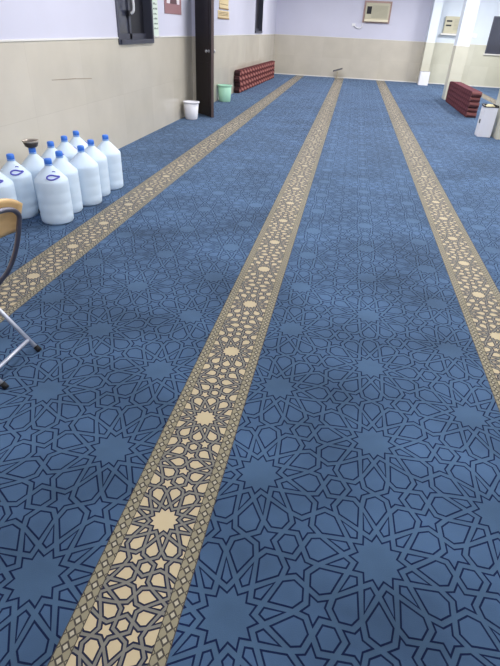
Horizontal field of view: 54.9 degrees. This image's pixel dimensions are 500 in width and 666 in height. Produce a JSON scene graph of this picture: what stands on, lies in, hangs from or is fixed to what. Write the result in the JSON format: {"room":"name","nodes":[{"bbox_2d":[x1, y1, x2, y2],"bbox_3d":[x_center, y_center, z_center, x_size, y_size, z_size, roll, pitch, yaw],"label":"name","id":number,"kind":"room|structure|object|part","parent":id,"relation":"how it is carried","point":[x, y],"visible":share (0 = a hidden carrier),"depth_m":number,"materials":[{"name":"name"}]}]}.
{"room":"mosque","nodes":[
{"label":"mosque","id":0,"kind":"room"},
{"bbox_2d":[0,0,276,169],"bbox_3d":[-1.142,-5.227,7.852,0.285,3.100,21.300,8,33,8],"label":"wall","id":1,"kind":"structure","parent":0,"point":[134,91],"depth_m":5.48,"materials":[{"name":"beige paint"}]},
{"bbox_2d":[56,78,91,79],"bbox_3d":[-1.835,-2.634,4.995,0.002,0.052,0.820,8,33,8],"label":"scratch","id":2,"kind":"structure","parent":1,"relation":"attached to","point":[72,78],"depth_m":5.03},
{"bbox_2d":[115,0,153,44],"bbox_3d":[-1.521,-4.288,6.063,0.180,1.095,1.200,8,33,8],"label":"window","id":3,"kind":"structure","parent":1,"relation":"in","point":[134,18],"depth_m":6.38,"materials":[{"name":"grey metal"}]},
{"bbox_3d":[-1.616,-4.168,5.811,0.010,0.935,0.520,8,33,8],"label":"pane","id":4,"kind":"part","parent":3,"relation":"part of","materials":[{"name":"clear glass"}]},
{"bbox_3d":[-1.498,-4.168,6.105,0.067,0.216,0.032,-1,33,-6],"label":"pull handle","id":5,"kind":"part","parent":3,"relation":"part of","materials":[{"name":"white plastic"}]},
{"bbox_3d":[-1.560,-4.294,6.069,0.040,0.995,1.100,8,33,8],"label":"sash","id":6,"kind":"part","parent":3,"relation":"part of","materials":[{"name":"grey metal"}]},
{"bbox_3d":[-1.524,-4.473,6.297,0.020,0.935,0.520,8,33,8],"label":"pane","id":7,"kind":"part","parent":3,"relation":"part of","materials":[{"name":"black glass"}]},
{"bbox_2d":[0,34,270,41],"bbox_3d":[-1.095,-4.945,8.018,0.008,0.014,21.300,8,33,8],"label":"trim","id":8,"kind":"structure","parent":1,"relation":"attached to","point":[9,40],"depth_m":4.95,"materials":[{"name":"white"}]},
{"bbox_2d":[152,0,159,36],"bbox_3d":[-1.325,-4.572,6.713,0.016,0.758,0.210,8,33,8],"label":"notice","id":9,"kind":"object","parent":1,"relation":"attached to","point":[154,2],"visible":1,"depth_m":6.79,"materials":[{"name":"white paper"}]},
{"bbox_2d":[164,0,181,14],"bbox_3d":[-1.166,-5.179,7.252,0.009,0.620,0.800,8,33,8],"label":"poster","id":10,"kind":"object","parent":1,"relation":"attached to","point":[170,6],"visible":1,"depth_m":7.34,"materials":[{"name":"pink paper"}]},
{"bbox_2d":[195,0,214,116],"bbox_3d":[-0.783,-4.865,8.271,0.188,2.050,0.602,-16,37,-27],"label":"door","id":11,"kind":"structure","parent":1,"relation":"in","point":[204,9],"depth_m":8.27,"materials":[{"name":"brown wood"}]},
{"bbox_2d":[218,10,228,19],"bbox_3d":[-0.553,-6.707,10.144,0.016,0.145,1.000,8,33,8],"label":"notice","id":12,"kind":"object","parent":1,"relation":"attached to","point":[221,14],"visible":1,"depth_m":10.09,"materials":[{"name":"beige paper"}]},
{"bbox_2d":[219,0,228,9],"bbox_3d":[-0.537,-6.952,10.012,0.016,0.360,0.820,8,33,8],"label":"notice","id":13,"kind":"object","parent":1,"relation":"attached to","point":[223,4],"visible":1,"depth_m":10.04,"materials":[{"name":"beige paper"}]},
{"bbox_2d":[255,0,263,32],"bbox_3d":[0.204,-9.157,13.701,0.180,1.038,1.200,8,33,8],"label":"window","id":14,"kind":"structure","parent":1,"relation":"in","point":[259,3],"depth_m":14.11,"materials":[{"name":"grey"}]},
{"bbox_3d":[0.201,-9.342,13.934,0.020,0.878,0.520,8,33,8],"label":"pane","id":15,"kind":"part","parent":14,"relation":"part of","materials":[{"name":"black glass"}]},
{"bbox_2d":[0,74,499,665],"bbox_3d":[2.784,-3.369,8.134,8.020,0.001,21.300,8,33,8],"label":"floor","id":16,"kind":"structure","parent":0,"point":[255,421],"depth_m":2.17,"materials":[{"name":"blue carpet"}]},
{"bbox_2d":[0,172,16,199],"bbox_3d":[-1.914,-1.047,3.652,0.252,0.491,0.252,-11,35,-21],"label":"water bottle","id":17,"kind":"object","parent":16,"relation":"on","point":[7,189],"visible":0.49,"depth_m":3.58,"materials":[{"name":"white plastic"}]},
{"bbox_2d":[0,153,37,218],"bbox_3d":[-1.883,-1.190,3.880,0.252,0.491,0.252,-17,37,-28],"label":"water bottle","id":18,"kind":"object","parent":16,"relation":"on","point":[21,177],"visible":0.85,"depth_m":3.81,"materials":[{"name":"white plastic"}]},
{"bbox_2d":[0,198,41,389],"bbox_3d":[-1.268,-0.189,2.090,0.583,0.799,0.345,8,33,8],"label":"folding chair","id":19,"kind":"object","parent":16,"relation":"on","point":[10,209],"visible":1,"depth_m":2.05,"materials":[{"name":"silver metal"}]},
{"bbox_3d":[-1.238,-0.183,2.087,0.521,0.767,0.310,8,33,8],"label":"frame","id":20,"kind":"part","parent":19,"relation":"part of","materials":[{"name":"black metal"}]},
{"bbox_3d":[-1.022,-0.423,1.889,0.083,0.168,0.345,8,33,8],"label":"backrest","id":21,"kind":"part","parent":19,"relation":"part of","materials":[{"name":"brown wood"}]},
{"bbox_3d":[-1.210,-0.119,2.306,0.344,0.426,0.021,8,33,8],"label":"leg","id":22,"kind":"part","parent":19,"relation":"part of","materials":[{"name":"grey metal"}]},
{"bbox_2d":[21,148,44,208],"bbox_3d":[-1.813,-1.328,4.102,0.252,0.491,0.252,16,35,19],"label":"water bottle","id":23,"kind":"object","parent":16,"relation":"on","point":[33,162],"visible":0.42,"depth_m":3.97,"materials":[{"name":"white plastic"}]},
{"bbox_2d":[22,139,38,147],"bbox_3d":[-1.801,-1.558,3.956,0.132,0.053,0.131,8,33,8],"label":"bowl","id":24,"kind":"object","parent":23,"relation":"on","point":[29,143],"visible":1,"depth_m":3.93,"materials":[{"name":"grey metal"}]},
{"bbox_2d":[34,158,73,224],"bbox_3d":[-1.560,-1.129,3.810,0.252,0.491,0.252,-12,35,-22],"label":"water bottle","id":25,"kind":"object","parent":16,"relation":"on","point":[52,188],"visible":1,"depth_m":3.74,"materials":[{"name":"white plastic"}]},
{"bbox_2d":[41,141,68,161],"bbox_3d":[-1.750,-1.462,4.317,0.252,0.491,0.252,16,35,19],"label":"water bottle","id":26,"kind":"object","parent":16,"relation":"on","point":[50,151],"visible":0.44,"depth_m":4.18,"materials":[{"name":"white plastic"}]},
{"bbox_2d":[56,135,76,161],"bbox_3d":[-1.716,-1.599,4.535,0.252,0.491,0.252,16,35,19],"label":"water bottle","id":27,"kind":"object","parent":16,"relation":"on","point":[69,151],"visible":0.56,"depth_m":4.41,"materials":[{"name":"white plastic"}]},
{"bbox_2d":[52,150,82,212],"bbox_3d":[-1.561,-1.269,4.029,0.252,0.491,0.252,-6,34,-14],"label":"water bottle","id":28,"kind":"object","parent":16,"relation":"on","point":[60,163],"visible":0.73,"depth_m":3.96,"materials":[{"name":"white plastic"}]},
{"bbox_2d":[69,130,87,149],"bbox_3d":[-1.687,-1.737,4.755,0.252,0.491,0.252,16,35,19],"label":"water bottle","id":29,"kind":"object","parent":16,"relation":"on","point":[76,140],"visible":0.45,"depth_m":4.63,"materials":[{"name":"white plastic"}]},
{"bbox_2d":[69,145,101,205],"bbox_3d":[-1.456,-1.391,4.229,0.252,0.491,0.252,0,33,-5],"label":"water bottle","id":30,"kind":"object","parent":16,"relation":"on","point":[88,170],"visible":0.83,"depth_m":4.15,"materials":[{"name":"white plastic"}]},
{"bbox_2d":[85,139,110,196],"bbox_3d":[-1.443,-1.528,4.446,0.252,0.491,0.252,-10,35,-19],"label":"water bottle","id":31,"kind":"object","parent":16,"relation":"on","point":[91,150],"visible":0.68,"depth_m":4.38,"materials":[{"name":"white plastic"}]},
{"bbox_2d":[97,134,122,189],"bbox_3d":[-1.375,-1.659,4.657,0.252,0.491,0.252,-3,33,-10],"label":"water bottle","id":32,"kind":"object","parent":16,"relation":"on","point":[113,155],"visible":0.72,"depth_m":4.58,"materials":[{"name":"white plastic"}]},
{"bbox_2d":[183,100,199,119],"bbox_3d":[-1.021,-3.877,8.369,0.288,0.278,0.288,8,33,8],"label":"waste bin","id":33,"kind":"object","parent":16,"relation":"on","point":[190,106],"visible":1,"depth_m":8.29,"materials":[{"name":"white plastic"}]},
{"bbox_2d":[217,84,231,101],"bbox_3d":[-0.551,-5.231,10.491,0.324,0.323,0.324,8,33,8],"label":"waste bin","id":34,"kind":"object","parent":16,"relation":"on","point":[224,90],"visible":1,"depth_m":10.40,"materials":[{"name":"green plastic"}]},
{"bbox_2d":[234,61,274,92],"bbox_3d":[0.205,-7.427,13.833,0.146,0.500,4.940,9,33,9],"label":"carpet","id":35,"kind":"object","parent":16,"relation":"on","point":[245,78],"visible":1,"depth_m":13.07,"materials":[{"name":"red fabric"}]},
{"bbox_2d":[417,71,429,85],"bbox_3d":[5.821,-8.537,16.119,0.300,0.400,0.300,8,33,8],"label":"waste bin","id":36,"kind":"object","parent":16,"relation":"on","point":[423,79],"visible":1,"depth_m":16.00,"materials":[{"name":"white plastic"}]},
{"bbox_2d":[445,81,481,117],"bbox_3d":[4.872,-5.420,11.066,0.206,0.485,2.860,8,33,8],"label":"carpet","id":37,"kind":"object","parent":16,"relation":"on","point":[465,99],"visible":1,"depth_m":10.45,"materials":[{"name":"red carpet"}]},
{"bbox_2d":[475,103,498,137],"bbox_3d":[3.983,-3.586,8.102,0.222,0.500,0.252,8,33,8],"label":"waste bin","id":38,"kind":"object","parent":16,"relation":"on","point":[488,113],"visible":1,"depth_m":8.02,"materials":[{"name":"white plastic"}]},
{"bbox_2d":[274,0,499,86],"bbox_3d":[4.858,-10.275,16.256,8.420,3.100,0.200,8,33,8],"label":"wall","id":39,"kind":"structure","parent":0,"point":[367,58],"depth_m":16.45,"materials":[{"name":"beige paint"}]},
{"bbox_2d":[362,0,392,23],"bbox_3d":[4.223,-10.650,15.966,0.890,0.610,0.125,8,33,8],"label":"air conditioner","id":40,"kind":"object","parent":39,"relation":"attached to","point":[374,11],"visible":1,"depth_m":15.94,"materials":[{"name":"beige plastic"}]},
{"bbox_3d":[3.957,-10.703,15.944,0.150,0.210,0.006,8,33,8],"label":"control panel","id":41,"kind":"part","parent":40,"relation":"part of","materials":[{"name":"black plastic"}]},
{"bbox_3d":[4.225,-10.657,15.976,0.780,0.500,0.099,8,33,8],"label":"casing","id":42,"kind":"part","parent":40,"relation":"part of","materials":[{"name":"beige plastic"}]},
{"bbox_2d":[371,6,388,17],"bbox_3d":[4.294,-10.624,15.917,0.519,0.334,0.008,8,33,8],"label":"grille","id":43,"kind":"object","parent":40,"relation":"attached to","point":[376,11],"depth_m":15.92,"materials":[{"name":"beige plastic"}]},
{"bbox_2d":[279,34,478,44],"bbox_3d":[4.825,-9.948,16.343,8.020,0.014,0.008,8,33,8],"label":"trim","id":44,"kind":"structure","parent":39,"relation":"attached to","point":[279,34],"depth_m":16.42,"materials":[{"name":"white"}]},
{"bbox_2d":[274,73,499,87],"bbox_3d":[4.777,-8.925,16.991,8.010,0.030,0.012,8,33,8],"label":"baseboard","id":45,"kind":"structure","parent":39,"relation":"attached to","point":[274,73],"depth_m":17.04,"materials":[{"name":"white"}]},
{"bbox_2d":[440,16,459,35],"bbox_3d":[6.729,-10.063,15.775,0.820,0.520,0.130,8,33,8],"label":"air conditioner","id":46,"kind":"object","parent":39,"relation":"attached to","point":[451,23],"visible":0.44,"depth_m":15.76,"materials":[{"name":"beige plastic"}]},
{"bbox_2d":[483,16,499,55],"bbox_3d":[8.242,-9.715,15.758,0.850,1.080,0.150,8,33,8],"label":"window","id":47,"kind":"structure","parent":39,"relation":"in","point":[493,44],"depth_m":15.82,"materials":[{"name":"grey glass"}]},
{"bbox_2d":[416,0,443,82],"bbox_3d":[5.971,-9.916,15.781,0.282,3.100,0.562,8,33,8],"label":"pillar","id":48,"kind":"structure","parent":0,"point":[436,9],"depth_m":15.67,"materials":[{"name":"white paint"}]},
{"bbox_2d":[442,0,479,99],"bbox_3d":[5.370,-7.552,12.021,0.322,3.100,0.412,8,33,8],"label":"pillar","id":49,"kind":"structure","parent":0,"point":[469,12],"depth_m":12.02,"materials":[{"name":"white paint"}]},
{"bbox_2d":[491,90,499,139],"bbox_3d":[4.424,-4.654,7.395,0.462,3.100,0.632,8,33,8],"label":"pillar","id":50,"kind":"structure","parent":0,"point":[495,134],"depth_m":8.04,"materials":[{"name":"beige paint"}]}
]}

